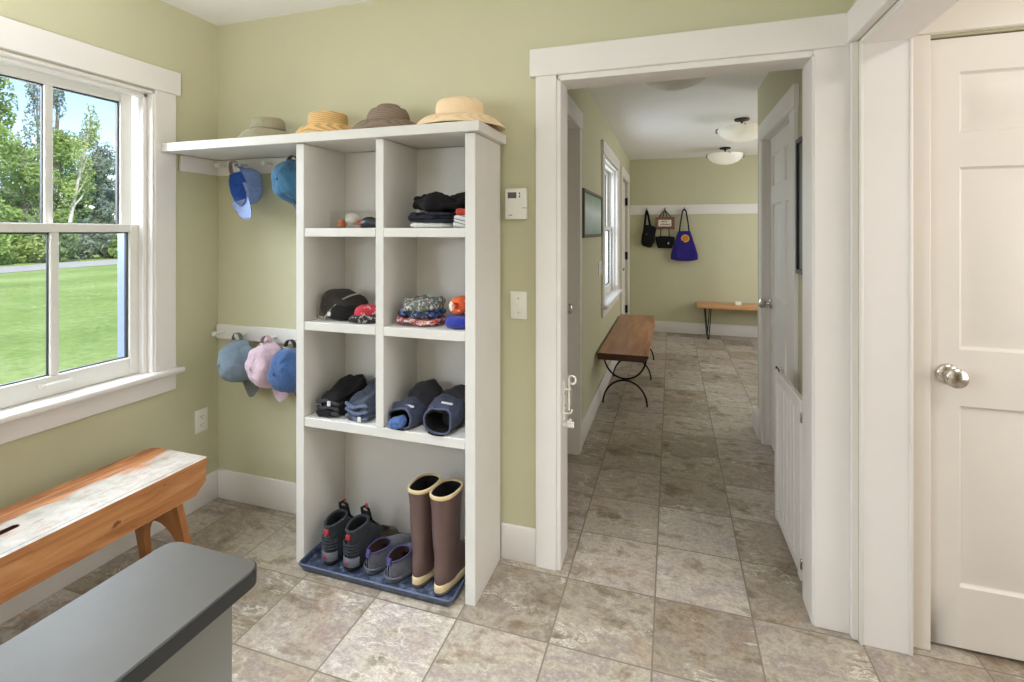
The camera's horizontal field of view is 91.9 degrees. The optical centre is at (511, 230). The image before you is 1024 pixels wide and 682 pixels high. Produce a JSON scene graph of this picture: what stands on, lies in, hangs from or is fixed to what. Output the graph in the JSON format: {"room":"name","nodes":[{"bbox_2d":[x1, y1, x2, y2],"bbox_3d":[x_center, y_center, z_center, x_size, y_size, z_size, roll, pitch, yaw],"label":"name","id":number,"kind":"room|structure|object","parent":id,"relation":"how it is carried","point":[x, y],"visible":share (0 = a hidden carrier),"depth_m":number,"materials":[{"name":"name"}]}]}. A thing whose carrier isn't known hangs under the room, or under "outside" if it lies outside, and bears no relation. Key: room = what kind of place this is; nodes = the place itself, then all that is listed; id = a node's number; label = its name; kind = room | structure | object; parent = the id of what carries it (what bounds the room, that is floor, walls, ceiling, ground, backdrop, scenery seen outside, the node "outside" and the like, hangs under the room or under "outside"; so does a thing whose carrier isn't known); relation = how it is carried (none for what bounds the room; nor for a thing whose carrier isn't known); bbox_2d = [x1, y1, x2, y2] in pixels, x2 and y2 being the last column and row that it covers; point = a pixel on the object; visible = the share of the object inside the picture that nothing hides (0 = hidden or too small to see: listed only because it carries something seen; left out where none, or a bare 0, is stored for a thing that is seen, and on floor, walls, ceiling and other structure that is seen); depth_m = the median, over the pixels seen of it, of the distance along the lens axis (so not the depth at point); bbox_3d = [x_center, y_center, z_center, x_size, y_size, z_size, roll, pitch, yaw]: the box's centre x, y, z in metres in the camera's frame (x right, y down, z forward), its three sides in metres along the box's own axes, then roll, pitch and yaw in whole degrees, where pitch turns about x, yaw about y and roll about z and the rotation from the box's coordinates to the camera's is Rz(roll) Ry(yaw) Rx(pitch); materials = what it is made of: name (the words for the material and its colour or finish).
{"room":"mudroom","nodes":[
{"label":"mudroom","id":0,"kind":"room"},
{"bbox_2d":[0,0,217,509],"bbox_3d":[-2.241,0.158,0.732,0.185,2.465,4.220,0,0,18],"label":"wall","id":1,"kind":"structure","parent":0,"point":[159,33],"depth_m":2.34,"materials":[{"name":"green paint"}]},
{"bbox_2d":[0,468,219,624],"bbox_3d":[-2.164,1.316,0.644,0.015,0.148,4.100,0,0,18],"label":"baseboard","id":2,"kind":"structure","parent":1,"relation":"attached to","point":[208,492],"depth_m":2.01,"materials":[{"name":"white paint"}]},
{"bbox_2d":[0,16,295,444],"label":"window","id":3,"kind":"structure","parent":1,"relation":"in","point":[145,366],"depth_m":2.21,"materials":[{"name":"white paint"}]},
{"bbox_2d":[228,160,262,219],"bbox_3d":[-1.277,-0.200,2.404,0.222,0.290,0.116,0,0,42],"label":"baseball cap","id":4,"kind":"object","parent":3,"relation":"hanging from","point":[245,185],"visible":1,"depth_m":2.39,"materials":[{"name":"blue fabric"}]},
{"bbox_2d":[271,155,295,209],"bbox_3d":[-1.009,-0.205,2.282,0.203,0.307,0.153,0,0,18],"label":"baseball cap","id":5,"kind":"object","parent":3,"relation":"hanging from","point":[283,175],"visible":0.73,"depth_m":2.23,"materials":[{"name":"teal fabric"}]},
{"bbox_2d":[195,407,207,433],"bbox_3d":[-1.569,0.958,2.501,0.009,0.116,0.072,0,0,18],"label":"wall outlet","id":6,"kind":"object","parent":1,"relation":"attached to","point":[201,416],"visible":1,"depth_m":2.50,"materials":[{"name":"white plastic"}]},
{"bbox_2d":[161,0,373,25],"bbox_3d":[0.065,-1.125,-0.042,5.050,0.100,4.160,0,0,18],"label":"ceiling","id":7,"kind":"structure","parent":0,"point":[216,12],"depth_m":2.38,"materials":[{"name":"paint"}]},
{"bbox_2d":[321,548,337,561],"bbox_3d":[-0.761,1.339,2.045,0.079,0.036,0.032,0,0,21],"label":"cup","id":8,"kind":"object","parent":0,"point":[330,554],"depth_m":2.03,"materials":[{"name":"grey rubber"}]},
{"bbox_2d":[0,331,1023,681],"bbox_3d":[0.868,1.450,2.452,5.050,0.120,9.400,0,0,18],"label":"floor","id":9,"kind":"structure","parent":0,"point":[679,565],"depth_m":1.89,"materials":[{"name":"tile"}]},
{"bbox_2d":[0,448,206,604],"bbox_3d":[-1.662,1.155,1.208,0.313,0.470,1.800,0,0,18],"label":"wooden bench","id":10,"kind":"object","parent":9,"relation":"on","point":[43,534],"visible":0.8,"depth_m":1.70,"materials":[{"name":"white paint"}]},
{"bbox_2d":[0,542,256,681],"bbox_3d":[-0.850,1.040,0.418,0.257,0.700,1.374,0,0,18],"label":"base cabinet","id":11,"kind":"object","parent":9,"relation":"on","point":[166,616],"visible":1,"depth_m":0.90,"materials":[{"name":"black laminate"}]},
{"bbox_2d":[162,120,505,605],"bbox_3d":[-0.822,0.492,2.197,1.575,1.796,0.315,0,0,18],"label":"cubby shelf","id":12,"kind":"object","parent":9,"relation":"on","point":[378,173],"visible":0.8,"depth_m":2.09,"materials":[{"name":"white paint"}]},
{"bbox_2d":[238,117,289,137],"bbox_3d":[-1.136,-0.468,2.300,0.266,0.119,0.243,0,0,6],"label":"bucket hat","id":13,"kind":"object","parent":12,"relation":"on","point":[259,126],"visible":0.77,"depth_m":2.23,"materials":[{"name":"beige fabric"}]},
{"bbox_2d":[296,110,351,132],"bbox_3d":[-0.819,-0.466,2.199,0.292,0.114,0.254,0,0,18],"label":"straw hat","id":14,"kind":"object","parent":12,"relation":"on","point":[321,120],"visible":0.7,"depth_m":2.12,"materials":[{"name":"wicker"}]},
{"bbox_2d":[316,374,367,416],"bbox_3d":[-0.728,0.711,2.163,0.148,0.132,0.250,0,0,25],"label":"gloves","id":15,"kind":"object","parent":12,"relation":"on","point":[332,401],"visible":0.87,"depth_m":2.09,"materials":[{"name":"black fabric"}]},
{"bbox_2d":[317,289,368,319],"bbox_3d":[-0.732,0.314,2.148,0.207,0.125,0.174,0,0,18],"label":"cap","id":16,"kind":"object","parent":12,"relation":"on","point":[338,304],"visible":0.77,"depth_m":2.09,"materials":[{"name":"brown fabric"}]},
{"bbox_2d":[345,377,375,421],"bbox_3d":[-0.597,0.709,2.122,0.145,0.138,0.242,0,0,27],"label":"gloves","id":17,"kind":"object","parent":12,"relation":"on","point":[361,407],"visible":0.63,"depth_m":2.03,"materials":[{"name":"blue fabric"}]},
{"bbox_2d":[349,304,375,323],"bbox_3d":[-0.595,0.341,2.066,0.152,0.073,0.124,0,0,4],"label":"folded bandana","id":18,"kind":"object","parent":12,"relation":"on","point":[364,314],"visible":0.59,"depth_m":2.02,"materials":[{"name":"fabric"}]},
{"bbox_2d":[360,217,375,227],"bbox_3d":[-0.577,-0.036,2.051,0.112,0.046,0.041,0,0,18],"label":"glasses case","id":19,"kind":"object","parent":12,"relation":"on","point":[367,222],"visible":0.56,"depth_m":2.04,"materials":[{"name":"black plastic"}]},
{"bbox_2d":[352,103,415,128],"bbox_3d":[-0.526,-0.475,2.103,0.317,0.130,0.273,0,0,12],"label":"straw hat","id":20,"kind":"object","parent":12,"relation":"on","point":[385,114],"visible":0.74,"depth_m":2.03,"materials":[{"name":"wicker"}]},
{"bbox_2d":[388,415,406,429],"bbox_3d":[-0.448,0.752,1.956,0.076,0.049,0.066,0,0,18],"label":"folded cloth","id":21,"kind":"object","parent":12,"relation":"on","point":[397,422],"visible":1,"depth_m":1.93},
{"bbox_2d":[389,379,443,430],"bbox_3d":[-0.379,0.703,2.039,0.141,0.151,0.262,0,0,33],"label":"mitten","id":22,"kind":"object","parent":12,"relation":"on","point":[418,400],"visible":0.81,"depth_m":1.99,"materials":[{"name":"blue fabric"}]},
{"bbox_2d":[397,315,445,325],"bbox_3d":[-0.362,0.352,2.014,0.186,0.049,0.155,0,0,12],"label":"folded bandana","id":23,"kind":"object","parent":12,"relation":"on","point":[441,320],"visible":0.75,"depth_m":1.95,"materials":[{"name":"fabric"}]},
{"bbox_2d":[398,308,445,318],"bbox_3d":[-0.363,0.322,2.015,0.177,0.050,0.164,0,0,21],"label":"folded bandana","id":24,"kind":"object","parent":23,"relation":"on","point":[432,314],"visible":0.6,"depth_m":1.95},
{"bbox_2d":[403,294,445,311],"bbox_3d":[-0.358,0.292,2.014,0.162,0.054,0.152,0,0,9],"label":"folded bandana","id":25,"kind":"object","parent":24,"relation":"on","point":[422,303],"visible":0.98,"depth_m":1.96,"materials":[{"name":"fabric"}]},
{"bbox_2d":[410,222,453,227],"bbox_3d":[-0.305,-0.025,1.990,0.188,0.023,0.153,0,0,15],"label":"shirt","id":26,"kind":"object","parent":12,"relation":"on","point":[415,224],"visible":0.76,"depth_m":1.92,"materials":[{"name":"white fabric"}]},
{"bbox_2d":[408,211,455,222],"bbox_3d":[-0.295,-0.056,1.987,0.213,0.047,0.170,0,0,20],"label":"trousers","id":27,"kind":"object","parent":26,"relation":"on","point":[432,216],"visible":0.79,"depth_m":1.91,"materials":[{"name":"blue fabric"}]},
{"bbox_2d":[413,191,464,211],"bbox_3d":[-0.273,-0.119,1.982,0.243,0.086,0.198,0,0,18],"label":"sweater","id":28,"kind":"object","parent":27,"relation":"on","point":[434,201],"visible":0.73,"depth_m":1.91,"materials":[{"name":"black fabric"}]},
{"bbox_2d":[423,384,464,435],"bbox_3d":[-0.234,0.703,1.991,0.143,0.150,0.265,0,0,26],"label":"mitten","id":29,"kind":"object","parent":12,"relation":"on","point":[446,412],"visible":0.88,"depth_m":1.93,"materials":[{"name":"blue fabric"}]},
{"bbox_2d":[445,314,464,328],"bbox_3d":[-0.205,0.352,1.938,0.106,0.050,0.118,0,0,18],"label":"folded cloth","id":30,"kind":"object","parent":12,"relation":"on","point":[454,321],"visible":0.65,"depth_m":1.89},
{"bbox_2d":[449,296,464,314],"bbox_3d":[-0.201,0.290,1.941,0.074,0.070,0.097,0,0,18],"label":"roll","id":31,"kind":"object","parent":30,"relation":"on","point":[456,305],"visible":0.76,"depth_m":1.90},
{"bbox_2d":[453,215,464,227],"bbox_3d":[-0.189,-0.037,1.915,0.066,0.048,0.102,0,0,6],"label":"shirt","id":32,"kind":"object","parent":12,"relation":"on","point":[459,220],"visible":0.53,"depth_m":1.87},
{"bbox_2d":[417,96,504,131],"bbox_3d":[-0.209,-0.471,2.003,0.368,0.125,0.291,0,0,15],"label":"straw hat","id":33,"kind":"object","parent":12,"relation":"on","point":[455,108],"visible":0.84,"depth_m":1.93,"materials":[{"name":"wicker"}]},
{"bbox_3d":[-0.684,-0.051,2.176,0.208,0.076,0.112,0,0,18],"label":"clear box","id":34,"kind":"object","parent":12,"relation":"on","visible":0},
{"bbox_2d":[345,213,359,224],"bbox_3d":[-0.700,-0.051,2.169,0.062,0.054,0.059,0,0,18],"label":"ball","id":35,"kind":"object","parent":34,"relation":"in","point":[351,218],"visible":0.95,"depth_m":2.15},
{"bbox_2d":[299,532,464,606],"bbox_3d":[-0.503,1.374,2.066,0.694,0.033,0.316,0,0,18],"label":"tray","id":36,"kind":"object","parent":9,"relation":"on","point":[312,562],"visible":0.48,"depth_m":1.95,"materials":[{"name":"blue plastic"}]},
{"bbox_2d":[321,498,353,565],"bbox_3d":[-0.715,1.264,2.150,0.091,0.230,0.266,0,0,21],"label":"shoe","id":37,"kind":"object","parent":36,"relation":"on","point":[335,524],"visible":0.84,"depth_m":2.06,"materials":[{"name":"fabric"}]},
{"bbox_2d":[343,503,385,571],"bbox_3d":[-0.610,1.264,2.112,0.091,0.230,0.266,0,0,24],"label":"shoe","id":38,"kind":"object","parent":36,"relation":"on","point":[361,530],"visible":0.9,"depth_m":2.03,"materials":[{"name":"fabric"}]},
{"bbox_2d":[343,554,359,567],"bbox_3d":[-0.660,1.339,2.009,0.079,0.036,0.032,0,0,24],"label":"cup","id":39,"kind":"object","parent":38,"relation":"on","point":[351,560],"depth_m":2.00,"materials":[{"name":"grey rubber"}]},
{"bbox_2d":[363,533,411,574],"bbox_3d":[-0.507,1.329,2.086,0.096,0.099,0.264,0,0,34],"label":"shoe","id":40,"kind":"object","parent":36,"relation":"on","point":[377,552],"visible":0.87,"depth_m":2.02,"materials":[{"name":"fabric"}]},
{"bbox_2d":[378,525,398,537],"bbox_3d":[-0.551,1.329,2.170,0.086,0.099,0.138,0,0,17],"label":"clog","id":41,"kind":"object","parent":36,"relation":"on","point":[390,530],"visible":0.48,"depth_m":2.15,"materials":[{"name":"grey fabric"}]},
{"bbox_2d":[383,542,411,583],"bbox_3d":[-0.416,1.329,2.038,0.096,0.099,0.264,0,0,30],"label":"shoe","id":42,"kind":"object","parent":36,"relation":"on","point":[399,560],"visible":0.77,"depth_m":1.96,"materials":[{"name":"fabric"}]},
{"bbox_2d":[408,473,440,587],"bbox_3d":[-0.331,1.188,2.028,0.105,0.382,0.276,0,0,20],"label":"rubber boot","id":43,"kind":"object","parent":36,"relation":"on","point":[419,488],"visible":0.75,"depth_m":1.92,"materials":[{"name":"rubber"}]},
{"bbox_2d":[430,478,464,595],"bbox_3d":[-0.236,1.188,1.983,0.105,0.382,0.276,0,0,21],"label":"rubber boot","id":44,"kind":"object","parent":36,"relation":"on","point":[446,495],"visible":0.91,"depth_m":1.88,"materials":[{"name":"rubber"}]},
{"bbox_2d":[598,314,654,406],"bbox_3d":[1.128,1.163,4.627,0.391,0.455,1.860,0,0,18],"label":"bench","id":45,"kind":"object","parent":9,"relation":"on","point":[629,340],"visible":1,"depth_m":4.15,"materials":[{"name":"brown wood"}]},
{"bbox_2d":[696,301,757,339],"bbox_3d":[3.154,1.167,6.265,1.535,0.447,0.340,0,0,18],"label":"bench","id":46,"kind":"object","parent":9,"relation":"on","point":[700,304],"visible":0.53,"depth_m":6.32,"materials":[{"name":"brown wood"}]},
{"bbox_2d":[501,522,535,564],"bbox_3d":[0.029,1.316,2.084,0.153,0.148,0.015,0,0,18],"label":"baseboard","id":47,"kind":"structure","parent":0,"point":[518,543],"depth_m":2.08,"materials":[{"name":"white paint"}]},
{"bbox_2d":[567,88,629,418],"bbox_3d":[0.823,0.198,4.594,0.130,2.385,5.010,0,0,18],"label":"wall","id":48,"kind":"structure","parent":0,"point":[595,330],"depth_m":3.74,"materials":[{"name":"green paint"}]},
{"bbox_2d":[567,93,582,454],"bbox_3d":[0.229,0.320,2.702,0.149,2.140,1.005,0,0,18],"label":"trim","id":49,"kind":"structure","parent":48,"relation":"attached to","point":[574,114],"depth_m":3.08,"materials":[{"name":"white paint"}]},
{"bbox_2d":[582,188,602,237],"bbox_3d":[0.599,-0.118,3.652,0.022,0.325,0.900,0,0,18],"label":"framed picture","id":50,"kind":"object","parent":48,"relation":"attached to","point":[592,203],"visible":0.83,"depth_m":3.57},
{"bbox_2d":[585,192,600,233],"bbox_3d":[0.595,-0.118,3.653,0.010,0.281,0.856,0,0,18],"label":"print","id":51,"kind":"object","parent":50,"relation":"attached to","point":[592,200],"depth_m":3.61},
{"bbox_2d":[582,360,616,445],"bbox_3d":[0.849,1.316,4.439,0.015,0.148,2.670,0,0,18],"label":"baseboard","id":52,"kind":"structure","parent":48,"relation":"attached to","point":[588,418],"depth_m":3.74,"materials":[{"name":"white paint"}]},
{"bbox_2d":[601,140,622,318],"bbox_3d":[0.859,-0.014,4.798,0.295,1.498,1.340,0,0,18],"label":"window","id":53,"kind":"structure","parent":48,"relation":"in","point":[610,164],"depth_m":5.25,"materials":[{"name":"white paint"}]},
{"bbox_2d":[620,166,629,314],"bbox_3d":[1.425,0.320,6.212,0.024,2.140,1.080,0,0,18],"label":"trim","id":54,"kind":"structure","parent":48,"relation":"attached to","point":[624,175],"depth_m":5.82,"materials":[{"name":"white paint"}]},
{"bbox_2d":[623,182,627,313],"bbox_3d":[1.395,0.369,6.230,0.088,2.018,0.855,0,0,18],"label":"door","id":55,"kind":"structure","parent":48,"relation":"in","point":[625,200],"depth_m":6.54,"materials":[{"name":"white paint"}]},
{"bbox_2d":[218,0,1023,555],"bbox_3d":[0.791,0.158,1.909,4.865,2.465,0.120,0,0,18],"label":"wall","id":56,"kind":"structure","parent":0,"point":[351,60],"depth_m":2.25,"materials":[{"name":"green paint"}]},
{"bbox_2d":[212,324,295,344],"bbox_3d":[-1.188,0.521,2.439,0.753,0.073,0.084,0,0,18],"label":"peg rail","id":57,"kind":"object","parent":56,"relation":"attached to","point":[224,331],"visible":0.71,"depth_m":2.50,"materials":[{"name":"white paint"}]},
{"bbox_2d":[217,332,258,396],"bbox_3d":[-1.339,0.657,2.394,0.205,0.305,0.152,0,0,32],"label":"baseball cap","id":58,"kind":"object","parent":57,"relation":"hanging from","point":[232,357],"visible":0.91,"depth_m":2.36,"materials":[{"name":"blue fabric"}]},
{"bbox_2d":[245,335,288,401],"bbox_3d":[-1.166,0.659,2.335,0.208,0.305,0.151,0,0,28],"label":"baseball cap","id":59,"kind":"object","parent":57,"relation":"hanging from","point":[257,364],"visible":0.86,"depth_m":2.29,"materials":[{"name":"pink fabric"}]},
{"bbox_2d":[268,339,295,396],"bbox_3d":[-1.026,0.665,2.270,0.202,0.310,0.151,0,0,30],"label":"baseball cap","id":60,"kind":"object","parent":57,"relation":"hanging from","point":[282,370],"visible":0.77,"depth_m":2.22,"materials":[{"name":"blue fabric"}]},
{"bbox_2d":[218,469,295,513],"bbox_3d":[-1.175,1.316,2.472,0.748,0.148,0.015,0,0,18],"label":"baseboard","id":61,"kind":"structure","parent":56,"relation":"attached to","point":[261,491],"depth_m":2.50,"materials":[{"name":"white paint"}]},
{"bbox_2d":[505,188,527,218],"bbox_3d":[0.018,-0.114,2.079,0.092,0.129,0.030,0,0,18],"label":"thermostat","id":62,"kind":"object","parent":56,"relation":"attached to","point":[516,199],"visible":1,"depth_m":2.07,"materials":[{"name":"white plastic"}]},
{"bbox_2d":[510,291,526,318],"bbox_3d":[0.026,0.313,2.083,0.072,0.116,0.018,0,0,18],"label":"light switch","id":63,"kind":"object","parent":56,"relation":"attached to","point":[518,299],"visible":1,"depth_m":2.09,"materials":[{"name":"white plastic"}]},
{"bbox_2d":[563,375,576,427],"bbox_3d":[0.244,0.713,2.074,0.055,0.221,0.026,0,0,18],"label":"gate latch","id":64,"kind":"object","parent":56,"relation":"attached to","point":[569,424],"visible":1,"depth_m":2.07,"materials":[{"name":"white plastic"}]},
{"bbox_2d":[530,13,850,633],"bbox_3d":[0.644,0.319,1.954,1.148,2.142,0.166,0,0,18],"label":"trim","id":65,"kind":"structure","parent":56,"relation":"attached to","point":[818,46],"depth_m":1.82,"materials":[{"name":"white paint"}]},
{"bbox_2d":[774,366,801,580],"bbox_3d":[1.207,1.002,2.140,0.050,0.725,0.546,0,0,17],"label":"safety gate","id":66,"kind":"object","parent":56,"relation":"attached to","point":[787,399],"visible":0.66,"depth_m":2.15,"materials":[{"name":"white paint"}]},
{"bbox_2d":[913,0,1023,650],"bbox_3d":[1.796,0.295,1.569,0.962,2.190,0.132,0,0,18],"label":"trim","id":67,"kind":"structure","parent":56,"relation":"attached to","point":[965,15],"depth_m":1.64,"materials":[{"name":"white paint"}]},
{"bbox_2d":[931,31,1023,660],"bbox_3d":[1.759,0.369,1.528,0.768,2.018,0.109,0,0,18],"label":"door","id":68,"kind":"structure","parent":56,"relation":"in","point":[977,82],"depth_m":1.62,"materials":[{"name":"white paint"}]},
{"bbox_2d":[587,72,767,159],"bbox_3d":[2.291,-1.045,4.179,3.400,0.100,5.240,0,0,18],"label":"ceiling","id":69,"kind":"structure","parent":0,"point":[647,122],"depth_m":4.23,"materials":[{"name":"paint"}]},
{"bbox_2d":[646,77,705,90],"bbox_3d":[0.908,-0.894,2.754,0.395,0.201,0.395,0,0,-28],"label":"ceiling light","id":70,"kind":"object","parent":69,"relation":"attached to","point":[672,85],"visible":0.3,"depth_m":2.72,"materials":[{"name":"white glass"}]},
{"bbox_2d":[706,147,743,164],"bbox_3d":[2.542,-0.894,5.905,0.395,0.201,0.395,0,0,38],"label":"ceiling light","id":71,"kind":"object","parent":69,"relation":"attached to","point":[722,158],"visible":1,"depth_m":5.79,"materials":[{"name":"white glass"}]},
{"bbox_2d":[715,117,757,141],"bbox_3d":[2.038,-0.894,4.387,0.396,0.201,0.396,0,0,44],"label":"ceiling light","id":72,"kind":"object","parent":69,"relation":"attached to","point":[742,132],"visible":0.88,"depth_m":4.28,"materials":[{"name":"white glass"}]},
{"bbox_2d":[630,155,757,325],"bbox_3d":[3.110,0.198,6.542,3.290,2.385,0.100,0,0,18],"label":"wall","id":73,"kind":"structure","parent":0,"point":[664,288],"depth_m":6.69,"materials":[{"name":"green paint"}]},
{"bbox_2d":[630,203,757,214],"bbox_3d":[3.078,-0.292,6.468,3.005,0.134,0.060,0,0,18],"label":"hook rail","id":74,"kind":"object","parent":73,"relation":"attached to","point":[752,208],"visible":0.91,"depth_m":6.67,"materials":[{"name":"white paint"}]},
{"bbox_2d":[641,210,655,247],"bbox_3d":[1.883,-0.028,6.818,0.199,0.517,0.079,0,0,18],"label":"handbag","id":75,"kind":"object","parent":74,"relation":"hanging from","point":[648,235],"visible":1,"depth_m":6.79,"materials":[{"name":"black fabric"}]},
{"bbox_2d":[655,210,673,247],"bbox_3d":[2.089,-0.023,6.765,0.248,0.518,0.064,0,0,18],"label":"handbag","id":76,"kind":"object","parent":74,"relation":"hanging from","point":[661,241],"visible":1,"depth_m":6.75,"materials":[{"name":"black fabric"}]},
{"bbox_2d":[655,210,673,228],"bbox_3d":[2.084,-0.157,6.751,0.250,0.263,0.022,0,0,18],"label":"plaque","id":77,"kind":"object","parent":74,"relation":"hanging from","point":[660,222],"visible":1,"depth_m":6.75,"materials":[{"name":"wood"}]},
{"bbox_2d":[671,209,697,260],"bbox_3d":[2.324,0.052,6.679,0.345,0.705,0.089,0,0,18],"label":"tote bag","id":78,"kind":"object","parent":74,"relation":"hanging from","point":[684,249],"visible":1,"depth_m":6.65,"materials":[{"name":"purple fabric"}]},
{"bbox_2d":[653,321,757,337],"bbox_3d":[3.106,1.316,6.482,3.060,0.148,0.015,0,0,18],"label":"baseboard","id":79,"kind":"structure","parent":73,"relation":"attached to","point":[660,326],"depth_m":6.64,"materials":[{"name":"white paint"}]},
{"bbox_2d":[758,0,898,641],"bbox_3d":[0.901,0.158,0.634,0.166,2.465,5.960,0,0,18],"label":"wall","id":80,"kind":"structure","parent":0,"point":[775,85],"depth_m":2.41,"materials":[{"name":"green paint"}]},
{"bbox_2d":[752,406,759,439],"bbox_3d":[1.758,1.315,3.382,0.177,0.150,0.235,0,0,18],"label":"baseboard","id":81,"kind":"structure","parent":80,"relation":"attached to","point":[755,410],"depth_m":3.39,"materials":[{"name":"white paint"}]},
{"bbox_2d":[758,123,788,450],"bbox_3d":[1.538,0.394,2.846,0.109,1.968,0.794,0,0,18],"label":"door","id":82,"kind":"structure","parent":80,"relation":"in","point":[778,303],"depth_m":2.96,"materials":[{"name":"white paint"}]},
{"bbox_2d":[758,83,798,444],"bbox_3d":[1.572,0.343,2.834,0.144,2.095,1.030,0,0,18],"label":"trim","id":83,"kind":"structure","parent":80,"relation":"attached to","point":[777,119],"depth_m":3.21,"materials":[{"name":"white paint"}]},
{"bbox_2d":[795,136,801,274],"bbox_3d":[1.280,-0.115,2.120,0.022,0.630,0.460,0,0,18],"label":"framed picture","id":84,"kind":"object","parent":80,"relation":"attached to","point":[798,147],"visible":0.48,"depth_m":2.32,"materials":[{"name":"black plastic"}]},
{"bbox_2d":[799,142,801,269],"bbox_3d":[1.284,-0.115,2.118,0.010,0.586,0.416,0,0,18],"label":"print","id":85,"kind":"object","parent":84,"relation":"attached to","point":[800,143],"depth_m":2.29},
{"bbox_2d":[847,0,958,655],"bbox_3d":[1.049,0.319,1.096,0.178,2.142,1.230,0,0,18],"label":"door frame","id":86,"kind":"structure","parent":80,"relation":"attached to","point":[886,50],"depth_m":1.64,"materials":[{"name":"white paint"}]},
{"label":"outside","id":87,"kind":"structure","parent":0,"visible":0},
{"bbox_2d":[60,194,101,222],"bbox_3d":[-46.013,-1.185,52.603,4.422,6.686,5.510,0,0,44],"label":"tree","id":88,"kind":"object","parent":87,"point":[81,212],"visible":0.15,"depth_m":51.82,"materials":[{"name":"green plant"}]},
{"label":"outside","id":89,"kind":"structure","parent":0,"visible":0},
{"bbox_2d":[0,255,117,384],"bbox_3d":[-51.340,1.890,37.542,119.250,0.001,200.000,0,0,18],"label":"lawn","id":90,"kind":"structure","parent":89,"point":[88,296],"depth_m":10.57,"materials":[{"name":"green plant"}]},
{"bbox_2d":[0,234,14,251],"bbox_3d":[-28.334,0.868,25.958,2.629,2.044,3.025,0,0,18],"label":"shrub","id":91,"kind":"object","parent":90,"relation":"on","point":[3,238],"visible":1,"depth_m":26.69,"materials":[{"name":"green plant"}]},
{"bbox_2d":[0,77,20,260],"bbox_3d":[-31.387,-4.242,29.426,3.391,12.643,3.164,0,0,-40],"label":"tree","id":92,"kind":"object","parent":90,"relation":"on","point":[5,156],"visible":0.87,"depth_m":29.83,"materials":[{"name":"green plant"}]},
{"bbox_2d":[0,221,25,264],"bbox_3d":[-29.477,0.645,28.533,2.276,2.490,3.190,0,0,-21],"label":"shrub","id":93,"kind":"object","parent":90,"relation":"on","point":[16,237],"visible":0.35,"depth_m":28.33,"materials":[{"name":"green plant"}]},
{"bbox_2d":[0,187,29,207],"bbox_3d":[-49.613,-1.247,48.946,4.890,6.634,4.488,0,0,45],"label":"tree","id":94,"kind":"object","parent":90,"relation":"on","point":[5,193],"visible":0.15,"depth_m":48.95,"materials":[{"name":"green plant"}]},
{"bbox_2d":[0,129,36,214],"bbox_3d":[-54.597,-4.657,54.552,5.174,13.140,5.232,0,0,45],"label":"tree","id":95,"kind":"object","parent":90,"relation":"on","point":[1,183],"visible":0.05,"depth_m":53.73,"materials":[{"name":"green plant"}]},
{"bbox_2d":[5,235,45,263],"bbox_3d":[-28.678,0.936,29.415,3.079,1.908,2.479,0,0,18],"label":"shrub","id":96,"kind":"object","parent":90,"relation":"on","point":[26,248],"visible":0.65,"depth_m":28.85,"materials":[{"name":"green plant"}]},
{"bbox_2d":[0,143,54,221],"bbox_3d":[-31.340,-1.893,31.767,3.073,7.585,2.866,0,0,36],"label":"tree","id":97,"kind":"object","parent":90,"relation":"on","point":[28,178],"visible":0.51,"depth_m":31.51,"materials":[{"name":"green plant"}]},
{"bbox_2d":[15,83,54,216],"bbox_3d":[-45.721,-6.706,47.430,3.106,17.200,2.668,0,0,-44],"label":"tree","id":98,"kind":"object","parent":90,"relation":"on","point":[33,86],"visible":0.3,"depth_m":47.27,"materials":[{"name":"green plant"}]},
{"bbox_2d":[19,216,80,262],"bbox_3d":[-28.254,0.478,29.932,3.219,2.824,2.390,0,0,-14],"label":"shrub","id":99,"kind":"object","parent":90,"relation":"on","point":[66,241],"visible":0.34,"depth_m":29.96,"materials":[{"name":"green plant"}]},
{"bbox_2d":[34,86,71,220],"bbox_3d":[-42.649,-6.127,46.362,3.198,16.042,2.987,0,0,-43],"label":"tree","id":100,"kind":"object","parent":90,"relation":"on","point":[56,92],"visible":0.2,"depth_m":46.14,"materials":[{"name":"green plant"}]},
{"bbox_2d":[26,128,90,222],"bbox_3d":[-36.586,-3.266,40.024,3.792,10.323,3.679,0,0,16],"label":"tree","id":101,"kind":"object","parent":90,"relation":"on","point":[62,141],"visible":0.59,"depth_m":40.02,"materials":[{"name":"green plant"}]},
{"bbox_2d":[59,104,101,222],"bbox_3d":[-33.088,-3.973,37.975,2.546,11.766,1.935,0,0,-42],"label":"tree","id":102,"kind":"object","parent":90,"relation":"on","point":[89,134],"visible":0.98,"depth_m":37.92,"materials":[{"name":"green plant"}]},
{"bbox_2d":[66,234,101,259],"bbox_3d":[-28.893,0.851,33.267,2.330,2.078,2.978,0,0,-26],"label":"shrub","id":103,"kind":"object","parent":90,"relation":"on","point":[86,250],"visible":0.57,"depth_m":32.71,"materials":[{"name":"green plant"}]},
{"bbox_2d":[69,131,114,222],"bbox_3d":[-38.692,-3.680,46.081,3.291,11.157,4.027,0,0,9],"label":"tree","id":104,"kind":"object","parent":90,"relation":"on","point":[102,165],"visible":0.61,"depth_m":45.95,"materials":[{"name":"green plant"}]},
{"bbox_2d":[85,177,114,222],"bbox_3d":[-40.983,-1.886,51.128,4.464,7.580,3.572,0,0,7],"label":"tree","id":105,"kind":"object","parent":90,"relation":"on","point":[107,184],"visible":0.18,"depth_m":50.51,"materials":[{"name":"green plant"}]},
{"bbox_2d":[83,233,117,258],"bbox_3d":[-28.166,0.742,34.156,2.869,2.295,2.489,0,0,18],"label":"shrub","id":106,"kind":"object","parent":90,"relation":"on","point":[107,239],"visible":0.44,"depth_m":33.61,"materials":[{"name":"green plant"}]},
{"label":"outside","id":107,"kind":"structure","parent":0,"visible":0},
{"bbox_2d":[0,259,117,272],"bbox_3d":[-15.528,1.870,37.059,17.778,0.020,61.032,0,0,18],"label":"road","id":108,"kind":"structure","parent":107,"point":[8,269],"depth_m":26.69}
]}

